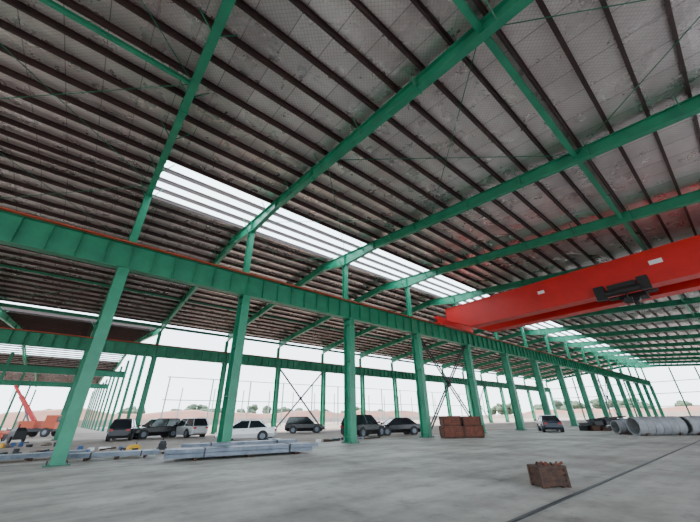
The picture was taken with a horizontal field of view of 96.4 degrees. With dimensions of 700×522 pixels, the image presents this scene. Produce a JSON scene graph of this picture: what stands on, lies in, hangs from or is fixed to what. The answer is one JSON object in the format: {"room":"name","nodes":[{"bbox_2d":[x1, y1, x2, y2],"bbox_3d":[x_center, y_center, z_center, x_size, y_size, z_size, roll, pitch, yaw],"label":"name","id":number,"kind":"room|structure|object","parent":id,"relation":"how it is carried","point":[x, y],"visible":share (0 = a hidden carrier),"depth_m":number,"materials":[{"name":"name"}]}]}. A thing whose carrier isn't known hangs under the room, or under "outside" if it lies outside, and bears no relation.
{"room":"factory floor","nodes":[
{"label":"factory floor","id":0,"kind":"room"},
{"bbox_2d":[0,307,38,386],"bbox_3d":[-68.846,22.062,67.117,1.231,3.244,104.700,20,-33,-35],"label":"rafter","id":1,"kind":"object","parent":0,"point":[4,317],"depth_m":41.30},
{"bbox_2d":[70,320,96,382],"bbox_3d":[-62.357,24.412,71.993,1.231,3.244,104.700,20,-33,-35],"label":"rafter","id":2,"kind":"object","parent":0,"point":[93,320],"depth_m":47.49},
{"bbox_2d":[94,328,160,388],"bbox_3d":[-57.481,26.178,75.657,1.231,3.244,104.700,20,-33,-35],"label":"rafter","id":3,"kind":"object","parent":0,"point":[153,333],"depth_m":49.28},
{"bbox_2d":[160,0,533,332],"bbox_3d":[-6.440,-2.018,21.326,1.231,3.274,53.900,20,-33,-35],"label":"rafter","id":4,"kind":"object","parent":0,"point":[502,13],"depth_m":12.50,"materials":[{"name":"metal"}]},
{"bbox_2d":[0,0,699,383],"bbox_3d":[-6.609,27.866,82.011,152.000,2.350,160.000,20,-33,-35],"label":"ceiling","id":5,"kind":"structure","parent":0,"point":[643,27],"depth_m":14.19,"materials":[{"name":"silver metal"}]},
{"bbox_2d":[0,160,644,361],"bbox_3d":[-7.250,28.189,82.709,152.000,2.280,110.000,20,-33,-35],"label":"skylight panels","id":6,"kind":"object","parent":5,"relation":"attached to","point":[177,168],"visible":0.27,"depth_m":24.42,"materials":[{"name":"plastic"}]},
{"bbox_2d":[0,0,699,383],"bbox_3d":[-6.428,27.909,81.749,152.000,2.534,158.790,20,-33,-35],"label":"purlins","id":7,"kind":"structure","parent":0,"point":[29,320],"depth_m":18.53,"materials":[{"name":"metal"}]},
{"bbox_2d":[0,425,699,521],"bbox_3d":[34.644,12.890,23.070,177.000,0.400,44.200,20,-33,-35],"label":"floor","id":8,"kind":"structure","parent":0,"point":[436,478],"depth_m":7.59,"materials":[{"name":"concrete"}]},
{"bbox_2d":[42,194,152,466],"bbox_3d":[-11.438,2.013,15.031,0.800,13.128,1.170,20,-33,-35],"label":"steel column","id":9,"kind":"structure","parent":8,"relation":"on","point":[65,438],"depth_m":13.50,"materials":[{"name":"metal"}]},
{"bbox_2d":[96,0,236,323],"bbox_3d":[-11.316,-3.784,17.662,1.231,3.274,53.900,20,-33,-35],"label":"rafter","id":10,"kind":"object","parent":9,"relation":"on","point":[226,6],"depth_m":12.01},
{"bbox_2d":[67,449,159,460],"bbox_3d":[-10.459,8.638,13.956,3.453,0.300,1.080,12,-29,-24],"label":"bundle","id":11,"kind":"object","parent":8,"relation":"on","point":[116,454],"visible":0.98,"depth_m":13.71,"materials":[{"name":"grey metal"}]},
{"bbox_2d":[217,231,255,441],"bbox_3d":[-6.562,3.780,18.695,0.800,13.128,1.170,20,-33,-35],"label":"steel column","id":12,"kind":"structure","parent":8,"relation":"on","point":[226,422],"depth_m":17.58,"materials":[{"name":"metal"}]},
{"bbox_2d":[179,439,297,447],"bbox_3d":[-5.162,9.034,15.178,5.677,0.540,1.008,12,-30,-25],"label":"bundle","id":13,"kind":"object","parent":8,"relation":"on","point":[184,445],"visible":0.42,"depth_m":14.88,"materials":[{"name":"grey metal"}]},
{"bbox_2d":[163,442,317,460],"bbox_3d":[-4.673,8.530,14.082,6.538,0.440,1.344,12,-29,-24],"label":"bundle","id":14,"kind":"object","parent":8,"relation":"on","point":[246,450],"visible":0.99,"depth_m":13.58,"materials":[{"name":"grey metal"}]},
{"bbox_2d":[341,264,359,443],"bbox_3d":[-0.112,6.116,23.542,0.800,13.128,1.170,20,-33,-35],"label":"steel column","id":15,"kind":"structure","parent":8,"relation":"on","point":[350,424],"depth_m":22.35,"materials":[{"name":"metal"}]},
{"bbox_2d":[404,286,433,437],"bbox_3d":[6.031,8.341,28.159,0.800,13.128,1.170,20,-33,-35],"label":"steel column","id":16,"kind":"structure","parent":8,"relation":"on","point":[422,397],"depth_m":27.05,"materials":[{"name":"metal"}]},
{"bbox_2d":[421,338,471,428],"bbox_3d":[9.306,11.523,29.459,7.786,8.004,0.300,20,-33,-35],"label":"cross bracing","id":17,"kind":"object","parent":16,"relation":"attached to","point":[448,382],"visible":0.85,"depth_m":29.33,"materials":[{"name":"grey metal"}]},
{"bbox_2d":[439,416,484,437],"bbox_3d":[8.559,12.819,24.204,3.080,1.480,1.380,-1,-27,0],"label":"wooden crates","id":18,"kind":"object","parent":8,"relation":"on","point":[450,426],"visible":0.99,"depth_m":23.69,"materials":[{"name":"brown wood"}]},
{"bbox_2d":[453,303,485,432],"bbox_3d":[12.405,10.650,32.948,0.800,13.128,1.170,20,-33,-35],"label":"steel column","id":19,"kind":"structure","parent":8,"relation":"on","point":[467,356],"depth_m":31.91,"materials":[{"name":"metal"}]},
{"bbox_2d":[494,332,526,429],"bbox_3d":[18.932,13.014,37.853,0.800,13.128,1.170,20,-33,-35],"label":"steel column","id":20,"kind":"structure","parent":8,"relation":"on","point":[517,413],"depth_m":36.65,"materials":[{"name":"metal"}]},
{"bbox_2d":[520,326,551,414],"bbox_3d":[25.459,15.378,42.758,0.800,13.128,1.170,20,-33,-35],"label":"steel column","id":21,"kind":"structure","parent":8,"relation":"on","point":[534,364],"depth_m":42.13,"materials":[{"name":"metal"}]},
{"bbox_2d":[527,461,571,488],"bbox_3d":[4.580,4.890,7.194,0.728,0.479,0.460,2,-27,-5],"label":"wooden crate","id":22,"kind":"object","parent":8,"relation":"on","point":[545,475],"visible":1,"depth_m":7.03,"materials":[{"name":"brown wood"}]},
{"bbox_2d":[544,334,577,425],"bbox_3d":[31.986,17.742,47.663,0.800,13.128,1.170,20,-33,-35],"label":"steel column","id":23,"kind":"structure","parent":8,"relation":"on","point":[561,380],"depth_m":46.70,"materials":[{"name":"metal"}]},
{"bbox_2d":[563,341,594,418],"bbox_3d":[38.513,20.106,52.568,0.800,13.128,1.170,20,-33,-35],"label":"steel column","id":24,"kind":"structure","parent":8,"relation":"on","point":[583,392],"depth_m":51.82,"materials":[{"name":"metal"}]},
{"bbox_2d":[579,347,609,416],"bbox_3d":[45.040,22.471,57.473,0.800,13.128,1.170,20,-33,-35],"label":"steel column","id":25,"kind":"structure","parent":8,"relation":"on","point":[593,376],"depth_m":56.76,"materials":[{"name":"metal"}]},
{"bbox_2d":[598,376,620,418],"bbox_3d":[48.391,25.680,58.831,7.985,8.005,0.300,20,-33,-35],"label":"cross bracing","id":26,"kind":"object","parent":25,"relation":"attached to","point":[607,398],"visible":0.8,"depth_m":58.86,"materials":[{"name":"grey metal"}]},
{"bbox_2d":[578,416,625,430],"bbox_3d":[26.043,16.139,31.130,6.370,1.293,2.979,-1,-27,0],"label":"pile","id":27,"kind":"object","parent":8,"relation":"on","point":[595,424],"visible":0.61,"depth_m":30.96,"materials":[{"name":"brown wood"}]},
{"bbox_2d":[507,440,699,521],"bbox_3d":[32.622,14.868,27.405,100.000,0.024,0.055,20,-33,-35],"label":"rail","id":28,"kind":"object","parent":8,"relation":"on","point":[530,513],"depth_m":6.41,"materials":[{"name":"grey metal"}]},
{"bbox_2d":[593,352,623,418],"bbox_3d":[51.567,24.835,62.378,0.800,13.128,1.170,20,-33,-35],"label":"steel column","id":29,"kind":"structure","parent":8,"relation":"on","point":[608,384],"depth_m":61.64,"materials":[{"name":"metal"}]},
{"bbox_2d":[605,356,633,416],"bbox_3d":[58.094,27.199,67.282,0.800,13.128,1.170,20,-33,-35],"label":"steel column","id":30,"kind":"structure","parent":8,"relation":"on","point":[619,384],"depth_m":66.55,"materials":[{"name":"metal"}]},
{"bbox_2d":[610,420,631,433],"bbox_3d":[23.213,13.516,25.502,3.200,1.030,1.030,-1,-27,0],"label":"pipe","id":31,"kind":"object","parent":8,"relation":"on","point":[617,426],"visible":0.31,"depth_m":25.32,"materials":[{"name":"concrete"}]},
{"bbox_2d":[553,367,699,419],"bbox_3d":[85.499,36.744,87.656,0.410,13.610,53.000,20,-33,-35],"label":"posts","id":32,"kind":"object","parent":8,"relation":"on","point":[674,380],"visible":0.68,"depth_m":90.66,"materials":[{"name":"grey metal"}]},
{"bbox_2d":[616,360,643,416],"bbox_3d":[64.621,29.563,72.187,0.800,13.128,1.170,20,-33,-35],"label":"steel column","id":33,"kind":"structure","parent":8,"relation":"on","point":[628,383],"depth_m":71.42,"materials":[{"name":"metal"}]},
{"bbox_2d":[625,363,650,416],"bbox_3d":[71.148,31.927,77.092,0.800,13.128,1.170,20,-33,-35],"label":"steel column","id":34,"kind":"structure","parent":8,"relation":"on","point":[637,386],"depth_m":76.24,"materials":[{"name":"metal"}]},
{"bbox_2d":[633,366,658,416],"bbox_3d":[77.675,34.291,81.997,0.800,13.128,1.170,20,-33,-35],"label":"steel column","id":35,"kind":"structure","parent":8,"relation":"on","point":[649,398],"depth_m":81.26,"materials":[{"name":"metal"}]},
{"bbox_2d":[640,368,664,415],"bbox_3d":[84.202,36.656,86.902,0.800,13.128,1.170,20,-33,-35],"label":"steel column","id":36,"kind":"structure","parent":8,"relation":"on","point":[650,387],"depth_m":86.14,"materials":[{"name":"metal"}]},
{"bbox_2d":[626,416,687,435],"bbox_3d":[22.687,12.223,23.185,3.400,1.270,1.270,-1,-27,0],"label":"pipe","id":37,"kind":"object","parent":8,"relation":"on","point":[659,425],"visible":0.98,"depth_m":22.72,"materials":[{"name":"concrete"}]},
{"bbox_2d":[678,416,699,434],"bbox_3d":[26.221,12.098,23.049,3.200,1.270,1.270,-1,-27,0],"label":"pipe","id":38,"kind":"object","parent":8,"relation":"on","point":[692,422],"visible":0.78,"depth_m":22.74,"materials":[{"name":"concrete"}]},
{"bbox_3d":[-30.828,-5.010,0.460,0.800,13.128,1.170,20,-33,-35],"label":"steel column","id":39,"kind":"structure","parent":8,"relation":"on","visible":0},
{"bbox_2d":[0,207,651,385],"bbox_3d":[26.696,13.494,44.619,152.000,1.490,0.670,20,-33,-35],"label":"beam","id":40,"kind":"structure","parent":39,"relation":"on","point":[18,229],"depth_m":18.61,"materials":[{"name":"green metal"}]},
{"bbox_2d":[434,235,699,332],"bbox_3d":[19.783,2.547,24.522,7.000,3.410,26.860,20,-33,-35],"label":"crane","id":41,"kind":"object","parent":40,"relation":"on","point":[673,268],"visible":0.89,"depth_m":23.91,"materials":[{"name":"red paint"}]},
{"bbox_2d":[0,0,699,380],"bbox_3d":[26.561,10.114,46.427,152.000,2.089,53.462,20,-33,-35],"label":"bracing","id":42,"kind":"structure","parent":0,"point":[462,5],"depth_m":14.25,"materials":[{"name":"metal"}]},
{"bbox_2d":[359,335,410,358],"bbox_3d":[19.054,7.216,40.484,1.231,3.274,53.900,20,-33,-35],"label":"rafter","id":43,"kind":"object","parent":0,"point":[365,353],"depth_m":54.32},
{"bbox_2d":[227,94,699,340],"bbox_3d":[0.011,0.319,26.173,1.231,3.274,53.900,20,-33,-35],"label":"rafter","id":44,"kind":"object","parent":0,"point":[687,108],"depth_m":16.08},
{"bbox_2d":[322,260,606,353],"bbox_3d":[12.527,4.852,35.579,1.231,3.274,53.900,20,-33,-35],"label":"rafter","id":45,"kind":"object","parent":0,"point":[461,297],"depth_m":35.04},
{"bbox_2d":[278,183,699,347],"bbox_3d":[6.154,2.544,30.790,1.231,3.274,53.900,20,-33,-35],"label":"rafter","id":46,"kind":"object","parent":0,"point":[693,197],"depth_m":22.74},
{"bbox_2d":[391,297,699,362],"bbox_3d":[25.581,9.581,45.389,1.231,3.274,53.900,20,-33,-35],"label":"rafter","id":47,"kind":"object","parent":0,"point":[695,300],"depth_m":37.59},
{"bbox_2d":[424,312,699,363],"bbox_3d":[32.109,11.945,50.294,1.231,3.274,53.900,20,-33,-35],"label":"rafter","id":48,"kind":"object","parent":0,"point":[544,331],"depth_m":46.78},
{"bbox_2d":[441,324,699,368],"bbox_3d":[38.636,14.309,55.199,1.231,3.274,53.900,20,-33,-35],"label":"rafter","id":49,"kind":"object","parent":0,"point":[687,327],"depth_m":52.61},
{"bbox_2d":[462,334,699,371],"bbox_3d":[45.163,16.673,60.104,1.231,3.274,53.900,20,-33,-35],"label":"rafter","id":50,"kind":"object","parent":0,"point":[587,343],"depth_m":58.03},
{"bbox_2d":[480,340,699,374],"bbox_3d":[51.690,19.037,65.008,1.231,3.274,53.900,20,-33,-35],"label":"rafter","id":51,"kind":"object","parent":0,"point":[589,349],"depth_m":63.92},
{"bbox_2d":[496,347,699,376],"bbox_3d":[58.217,21.402,69.913,1.231,3.274,53.900,20,-33,-35],"label":"rafter","id":52,"kind":"object","parent":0,"point":[609,353],"depth_m":69.02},
{"bbox_2d":[513,352,699,377],"bbox_3d":[64.744,23.766,74.818,1.231,3.274,53.900,20,-33,-35],"label":"rafter","id":53,"kind":"object","parent":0,"point":[617,357],"depth_m":74.18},
{"bbox_2d":[523,356,699,379],"bbox_3d":[71.271,26.130,79.723,1.231,3.274,53.900,20,-33,-35],"label":"rafter","id":54,"kind":"object","parent":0,"point":[669,358],"depth_m":79.40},
{"bbox_2d":[534,360,699,379],"bbox_3d":[77.798,28.494,84.628,1.231,3.274,53.900,20,-33,-35],"label":"rafter","id":55,"kind":"object","parent":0,"point":[688,361],"depth_m":84.21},
{"bbox_2d":[545,363,699,382],"bbox_3d":[84.325,30.858,89.533,1.231,3.274,53.900,20,-33,-35],"label":"rafter","id":56,"kind":"object","parent":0,"point":[694,364],"depth_m":89.62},
{"bbox_3d":[-63.933,14.139,35.285,0.600,11.200,0.600,20,-33,-35],"label":"steel column","id":57,"kind":"structure","parent":0,"visible":0},
{"bbox_2d":[0,364,123,377],"bbox_3d":[-52.309,15.420,45.540,32.800,1.000,0.400,20,-33,-35],"label":"beam","id":58,"kind":"structure","parent":57,"relation":"on","point":[11,368],"depth_m":49.46,"materials":[{"name":"green metal"}]},
{"bbox_3d":[-80.584,23.334,53.011,0.600,11.200,0.600,20,-33,-35],"label":"steel column","id":59,"kind":"structure","parent":0,"visible":0},
{"bbox_2d":[0,380,107,388],"bbox_3d":[-68.960,24.614,63.266,32.800,1.000,0.400,20,-33,-35],"label":"beam","id":60,"kind":"structure","parent":59,"relation":"attached to","point":[4,382],"depth_m":66.30,"materials":[{"name":"green metal"}]},
{"label":"outside","id":61,"kind":"structure","parent":0,"visible":0},
{"bbox_2d":[0,416,677,464],"bbox_3d":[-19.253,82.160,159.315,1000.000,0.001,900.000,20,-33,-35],"label":"ground","id":62,"kind":"structure","parent":61,"point":[88,438],"depth_m":29.74,"materials":[{"name":"soil"}]},
{"bbox_2d":[0,428,9,440],"bbox_3d":[-33.206,16.730,30.147,0.800,1.095,1.660,2,-27,-7],"label":"air compressor","id":63,"kind":"object","parent":62,"relation":"on","point":[3,434],"visible":0.86,"depth_m":29.68,"materials":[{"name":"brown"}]},
{"bbox_2d":[0,352,14,383],"bbox_3d":[-51.032,18.812,44.979,0.600,11.200,0.600,20,-33,-35],"label":"steel column","id":64,"kind":"structure","parent":62,"relation":"on","point":[12,353],"depth_m":46.41,"materials":[{"name":"metal"}]},
{"bbox_2d":[0,372,24,430],"bbox_3d":[-67.683,28.006,62.705,0.600,11.200,0.600,20,-33,-35],"label":"steel column","id":65,"kind":"structure","parent":62,"relation":"on","point":[23,374],"depth_m":62.33,"materials":[{"name":"metal"}]},
{"bbox_2d":[6,424,27,442],"bbox_3d":[-28.964,14.962,27.141,2.157,1.424,1.040,-16,-30,27],"label":"air compressor","id":66,"kind":"object","parent":62,"relation":"on","point":[19,433],"visible":0.93,"depth_m":26.66,"materials":[{"name":"grey metal"}]},
{"bbox_2d":[12,386,30,427],"bbox_3d":[-84.334,37.201,80.431,0.600,11.200,0.600,20,-33,-35],"label":"steel column","id":67,"kind":"structure","parent":62,"relation":"on","point":[29,386],"depth_m":79.79,"materials":[{"name":"metal"}]},
{"bbox_2d":[0,442,55,447],"bbox_3d":[-24.724,12.745,21.529,7.478,0.372,4.570,20,-33,-35],"label":"debris","id":68,"kind":"object","parent":62,"relation":"on","point":[20,444],"visible":0.91,"depth_m":22.01,"materials":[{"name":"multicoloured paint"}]},
{"bbox_2d":[23,390,35,420],"bbox_3d":[-100.985,46.395,98.157,0.600,11.200,0.600,20,-33,-35],"label":"steel column","id":69,"kind":"structure","parent":62,"relation":"on","point":[35,390],"depth_m":99.11,"materials":[{"name":"metal"}]},
{"bbox_2d":[8,385,61,436],"bbox_3d":[-39.446,18.688,39.204,7.261,5.933,2.140,2,-27,-5],"label":"crane","id":70,"kind":"object","parent":62,"relation":"on","point":[51,423],"visible":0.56,"depth_m":38.19,"materials":[{"name":"orange metal"}]},
{"bbox_2d":[0,449,86,460],"bbox_3d":[-14.348,8.726,13.962,1.080,0.300,4.251,-21,-33,34],"label":"bundle","id":71,"kind":"object","parent":62,"relation":"on","point":[26,456],"visible":0.64,"depth_m":13.81,"materials":[{"name":"grey metal"}]},
{"bbox_2d":[0,446,127,454],"bbox_3d":[-15.922,9.926,16.228,7.800,0.358,2.909,20,-33,-35],"label":"debris","id":72,"kind":"object","parent":62,"relation":"on","point":[15,451],"visible":0.38,"depth_m":17.05,"materials":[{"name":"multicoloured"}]},
{"bbox_2d":[52,324,97,439],"bbox_3d":[-28.204,12.101,32.479,0.800,11.285,1.170,20,-33,-35],"label":"steel column","id":73,"kind":"structure","parent":62,"relation":"on","point":[62,419],"depth_m":31.52,"materials":[{"name":"metal"}]},
{"bbox_2d":[81,391,93,427],"bbox_3d":[-88.724,50.016,105.743,0.600,11.200,0.600,20,-33,-35],"label":"steel column","id":74,"kind":"structure","parent":62,"relation":"on","point":[93,391],"depth_m":105.55,"materials":[{"name":"metal"}]},
{"bbox_2d":[82,389,95,427],"bbox_3d":[-83.216,46.975,99.880,0.600,11.200,0.600,20,-33,-35],"label":"steel column","id":75,"kind":"structure","parent":62,"relation":"on","point":[95,389],"depth_m":99.78,"materials":[{"name":"metal"}]},
{"bbox_2d":[84,389,97,427],"bbox_3d":[-77.709,43.934,94.017,0.600,11.200,0.600,20,-33,-35],"label":"steel column","id":76,"kind":"structure","parent":62,"relation":"on","point":[96,389],"depth_m":93.59,"materials":[{"name":"metal"}]},
{"bbox_2d":[85,389,99,428],"bbox_3d":[-72.201,40.893,88.153,0.600,11.200,0.600,20,-33,-35],"label":"steel column","id":77,"kind":"structure","parent":62,"relation":"on","point":[98,389],"depth_m":87.59,"materials":[{"name":"metal"}]},
{"bbox_2d":[88,382,103,428],"bbox_3d":[-66.693,37.852,82.290,0.600,11.200,0.600,20,-33,-35],"label":"steel column","id":78,"kind":"structure","parent":62,"relation":"on","point":[103,382],"depth_m":81.84,"materials":[{"name":"metal"}]},
{"bbox_2d":[90,379,107,429],"bbox_3d":[-61.186,34.810,76.427,0.600,11.200,0.600,20,-33,-35],"label":"steel column","id":79,"kind":"structure","parent":62,"relation":"on","point":[106,379],"depth_m":75.95,"materials":[{"name":"metal"}]},
{"bbox_2d":[94,377,111,429],"bbox_3d":[-55.678,31.769,70.564,0.600,11.200,0.600,20,-33,-35],"label":"steel column","id":80,"kind":"structure","parent":62,"relation":"on","point":[100,410],"depth_m":70.17,"materials":[{"name":"metal"}]},
{"bbox_2d":[96,377,114,430],"bbox_3d":[-50.171,28.728,64.700,0.600,11.200,0.600,20,-33,-35],"label":"steel column","id":81,"kind":"structure","parent":62,"relation":"on","point":[112,383],"depth_m":64.09,"materials":[{"name":"metal"}]},
{"bbox_2d":[100,366,122,431],"bbox_3d":[-44.663,25.687,58.837,0.600,11.200,0.600,20,-33,-35],"label":"steel column","id":82,"kind":"structure","parent":62,"relation":"on","point":[121,367],"depth_m":58.27,"materials":[{"name":"metal"}]},
{"bbox_2d":[107,360,129,431],"bbox_3d":[-39.155,22.645,52.974,0.600,11.200,0.600,20,-33,-35],"label":"steel column","id":83,"kind":"structure","parent":62,"relation":"on","point":[128,361],"depth_m":52.79,"materials":[{"name":"metal"}]},
{"bbox_2d":[105,418,140,440],"bbox_3d":[-20.870,15.586,28.922,2.240,1.810,4.630,11,-29,-22],"label":"parked car","id":84,"kind":"object","parent":62,"relation":"on","point":[125,427],"visible":0.84,"depth_m":27.31,"materials":[{"name":"grey"}]},
{"bbox_2d":[117,356,137,418],"bbox_3d":[-33.648,19.604,47.111,0.600,11.200,0.600,20,-33,-35],"label":"steel column","id":85,"kind":"structure","parent":62,"relation":"on","point":[136,357],"depth_m":47.19,"materials":[{"name":"metal"}]},
{"bbox_2d":[126,442,140,449],"bbox_3d":[-10.706,9.384,15.665,0.400,0.548,0.830,-14,-29,24],"label":"air compressor","id":86,"kind":"object","parent":62,"relation":"on","point":[136,446],"visible":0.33,"depth_m":15.49,"materials":[{"name":"yellow paint"}]},
{"bbox_2d":[126,356,145,417],"bbox_3d":[-28.140,16.563,41.248,0.600,11.200,0.600,20,-33,-35],"label":"steel column","id":87,"kind":"structure","parent":62,"relation":"on","point":[144,357],"depth_m":41.03,"materials":[{"name":"metal"}]},
{"bbox_2d":[136,332,161,427],"bbox_3d":[-23.328,13.868,36.143,0.800,11.285,1.170,20,-33,-35],"label":"steel column","id":88,"kind":"structure","parent":62,"relation":"on","point":[153,358],"depth_m":35.61,"materials":[{"name":"metal"}]},
{"bbox_2d":[134,418,180,438],"bbox_3d":[-19.538,16.892,31.557,2.240,1.810,4.630,-21,-33,34],"label":"parked car","id":89,"kind":"object","parent":62,"relation":"on","point":[163,427],"visible":0.76,"depth_m":31.21,"materials":[{"name":"black"}]},
{"bbox_2d":[156,438,166,449],"bbox_3d":[-10.164,9.947,16.925,0.480,0.657,0.996,14,-30,-27],"label":"air compressor","id":90,"kind":"object","parent":62,"relation":"on","point":[162,444],"visible":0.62,"depth_m":16.56,"materials":[{"name":"grey metal"}]},
{"bbox_2d":[176,418,208,437],"bbox_3d":[-16.683,17.278,32.417,4.630,1.810,2.240,-20,-32,32],"label":"parked car","id":91,"kind":"object","parent":62,"relation":"on","point":[187,427],"visible":0.83,"depth_m":31.37,"materials":[{"name":"silver metal"}]},
{"bbox_2d":[0,408,418,427],"bbox_3d":[-39.169,104.025,209.938,300.000,8.615,29.091,20,-33,-35],"label":"bank","id":92,"kind":"object","parent":62,"relation":"on","point":[40,415],"visible":0.36,"depth_m":166.70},
{"bbox_2d":[46,404,383,413],"bbox_3d":[-79.761,140.008,288.355,309.856,14.433,35.422,20,-33,-35],"label":"trees","id":93,"kind":"object","parent":62,"relation":"on","point":[252,409],"visible":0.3,"depth_m":267.23,"materials":[{"name":"green plant"}]},
{"bbox_2d":[209,341,228,433],"bbox_3d":[-16.878,16.204,40.990,0.800,11.285,1.170,20,-33,-35],"label":"steel column","id":94,"kind":"structure","parent":62,"relation":"on","point":[224,365],"depth_m":40.19,"materials":[{"name":"metal"}]},
{"bbox_2d":[214,420,276,440],"bbox_3d":[-8.266,13.601,25.073,4.630,1.530,2.160,3,-27,-8],"label":"parked car","id":95,"kind":"object","parent":62,"relation":"on","point":[258,429],"visible":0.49,"depth_m":24.46,"materials":[{"name":"white"}]},
{"bbox_2d":[266,437,279,439],"bbox_3d":[-5.295,12.610,21.944,0.960,0.280,5.084,7,-28,-16],"label":"bundle","id":96,"kind":"object","parent":62,"relation":"on","point":[268,438],"visible":0.31,"depth_m":22.93,"materials":[{"name":"grey metal"}]},
{"bbox_2d":[271,348,280,426],"bbox_3d":[-10.735,18.429,45.607,0.800,11.285,1.170,20,-33,-35],"label":"steel column","id":97,"kind":"structure","parent":62,"relation":"on","point":[278,370],"depth_m":45.03,"materials":[{"name":"metal"}]},
{"bbox_2d":[276,370,322,427],"bbox_3d":[-7.473,20.788,47.322,7.786,8.004,0.300,20,-33,-35],"label":"cross bracing","id":98,"kind":"object","parent":97,"relation":"attached to","point":[282,372],"visible":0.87,"depth_m":47.20,"materials":[{"name":"grey metal"}]},
{"bbox_2d":[285,416,323,433],"bbox_3d":[-5.466,19.647,37.482,4.630,1.810,2.240,4,-27,-10],"label":"parked car","id":99,"kind":"object","parent":62,"relation":"on","point":[293,424],"visible":0.98,"depth_m":36.69,"materials":[{"name":"black"}]},
{"bbox_2d":[320,354,325,429],"bbox_3d":[-4.361,20.738,50.396,0.800,11.285,1.170,20,-33,-35],"label":"steel column","id":100,"kind":"structure","parent":62,"relation":"on","point":[323,375],"depth_m":49.77,"materials":[{"name":"metal"}]},
{"bbox_2d":[160,376,486,426],"bbox_3d":[1.934,48.121,102.999,119.610,9.500,24.220,20,-33,-35],"label":"posts","id":101,"kind":"object","parent":62,"relation":"on","point":[165,399],"visible":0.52,"depth_m":84.66,"materials":[{"name":"grey"}]},
{"bbox_2d":[316,436,379,441],"bbox_3d":[-0.287,13.490,23.783,5.780,0.218,1.267,17,-32,-32],"label":"debris","id":102,"kind":"object","parent":62,"relation":"on","point":[359,437],"visible":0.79,"depth_m":23.32,"materials":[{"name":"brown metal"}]},
{"bbox_2d":[14,411,699,427],"bbox_3d":[136.788,39.546,82.402,347.175,2.400,335.125,20,-33,-35],"label":"wall","id":103,"kind":"structure","parent":62,"relation":"on","point":[678,413],"depth_m":162.14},
{"bbox_2d":[340,415,384,437],"bbox_3d":[1.210,14.626,27.724,2.240,1.810,4.630,-21,-33,34],"label":"parked car","id":104,"kind":"object","parent":62,"relation":"on","point":[366,424],"visible":0.74,"depth_m":26.92,"materials":[{"name":"black"}]},
{"bbox_2d":[359,359,365,414],"bbox_3d":[2.166,23.102,55.301,0.800,11.285,1.170,20,-33,-35],"label":"steel column","id":105,"kind":"structure","parent":62,"relation":"on","point":[362,379],"depth_m":55.12,"materials":[{"name":"metal"}]},
{"bbox_2d":[391,363,399,417],"bbox_3d":[8.693,25.466,60.206,0.800,11.285,1.170,20,-33,-35],"label":"steel column","id":106,"kind":"structure","parent":62,"relation":"on","point":[394,380],"depth_m":59.86,"materials":[{"name":"metal"}]},
{"bbox_2d":[380,417,420,435],"bbox_3d":[4.509,15.886,30.021,4.630,1.530,2.160,7,-28,-15],"label":"parked car","id":107,"kind":"object","parent":62,"relation":"on","point":[405,425],"visible":0.72,"depth_m":29.43,"materials":[{"name":"black"}]},
{"bbox_2d":[441,369,451,415],"bbox_3d":[21.747,30.194,70.016,0.800,11.285,1.170,20,-33,-35],"label":"steel column","id":108,"kind":"structure","parent":62,"relation":"on","point":[449,409],"depth_m":69.39,"materials":[{"name":"metal"}]},
{"bbox_2d":[461,372,472,416],"bbox_3d":[28.274,32.559,74.921,0.800,11.285,1.170,20,-33,-35],"label":"steel column","id":109,"kind":"structure","parent":62,"relation":"on","point":[466,386],"depth_m":74.72,"materials":[{"name":"metal"}]},
{"bbox_2d":[480,387,490,420],"bbox_3d":[31.612,34.945,76.693,7.985,8.005,0.300,20,-33,-35],"label":"cross bracing","id":110,"kind":"object","parent":109,"relation":"attached to","point":[483,387],"visible":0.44,"depth_m":77.19,"materials":[{"name":"grey metal"}]},
{"bbox_2d":[480,375,492,422],"bbox_3d":[34.801,34.923,79.826,0.800,11.285,1.170,20,-33,-35],"label":"steel column","id":111,"kind":"structure","parent":62,"relation":"on","point":[485,388],"depth_m":79.09,"materials":[{"name":"metal"}]},
{"bbox_2d":[496,377,509,421],"bbox_3d":[41.328,37.287,84.730,0.800,11.285,1.170,20,-33,-35],"label":"steel column","id":112,"kind":"structure","parent":62,"relation":"on","point":[500,389],"depth_m":84.03,"materials":[{"name":"metal"}]},
{"bbox_2d":[523,380,536,420],"bbox_3d":[54.383,42.015,94.540,0.800,11.285,1.170,20,-33,-35],"label":"steel column","id":113,"kind":"structure","parent":62,"relation":"on","point":[527,391],"depth_m":93.99,"materials":[{"name":"metal"}]},
{"bbox_2d":[534,415,563,431],"bbox_3d":[19.967,16.314,31.412,2.160,1.530,4.630,-11,-28,19],"label":"parked car","id":114,"kind":"object","parent":62,"relation":"on","point":[545,422],"visible":0.95,"depth_m":29.97,"materials":[{"name":"grey"}]},
{"bbox_2d":[545,383,558,418],"bbox_3d":[67.437,46.744,104.350,0.800,11.285,1.170,20,-33,-35],"label":"steel column","id":115,"kind":"structure","parent":62,"relation":"on","point":[550,393],"depth_m":103.97,"materials":[{"name":"metal"}]},
{"bbox_2d":[491,398,692,414],"bbox_3d":[232.749,122.039,262.817,39.463,14.540,237.857,20,-33,-35],"label":"trees","id":116,"kind":"object","parent":62,"relation":"on","point":[559,405],"visible":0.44,"depth_m":277.80,"materials":[{"name":"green plant"}]},
{"bbox_2d":[522,406,699,413],"bbox_3d":[204.735,96.605,200.879,27.278,6.251,200.000,20,-33,-35],"label":"bank","id":117,"kind":"object","parent":62,"relation":"on","point":[677,408],"visible":0.3,"depth_m":212.17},
{"bbox_3d":[-47.593,5.078,17.908,0.800,11.285,1.170,20,-33,-35],"label":"steel column","id":118,"kind":"structure","parent":62,"relation":"on","visible":0},
{"bbox_2d":[0,327,550,391],"bbox_3d":[9.917,22.759,62.481,152.000,1.490,0.670,20,-33,-35],"label":"beam","id":119,"kind":"structure","parent":118,"relation":"on","point":[12,336],"depth_m":39.80,"materials":[{"name":"green metal"}]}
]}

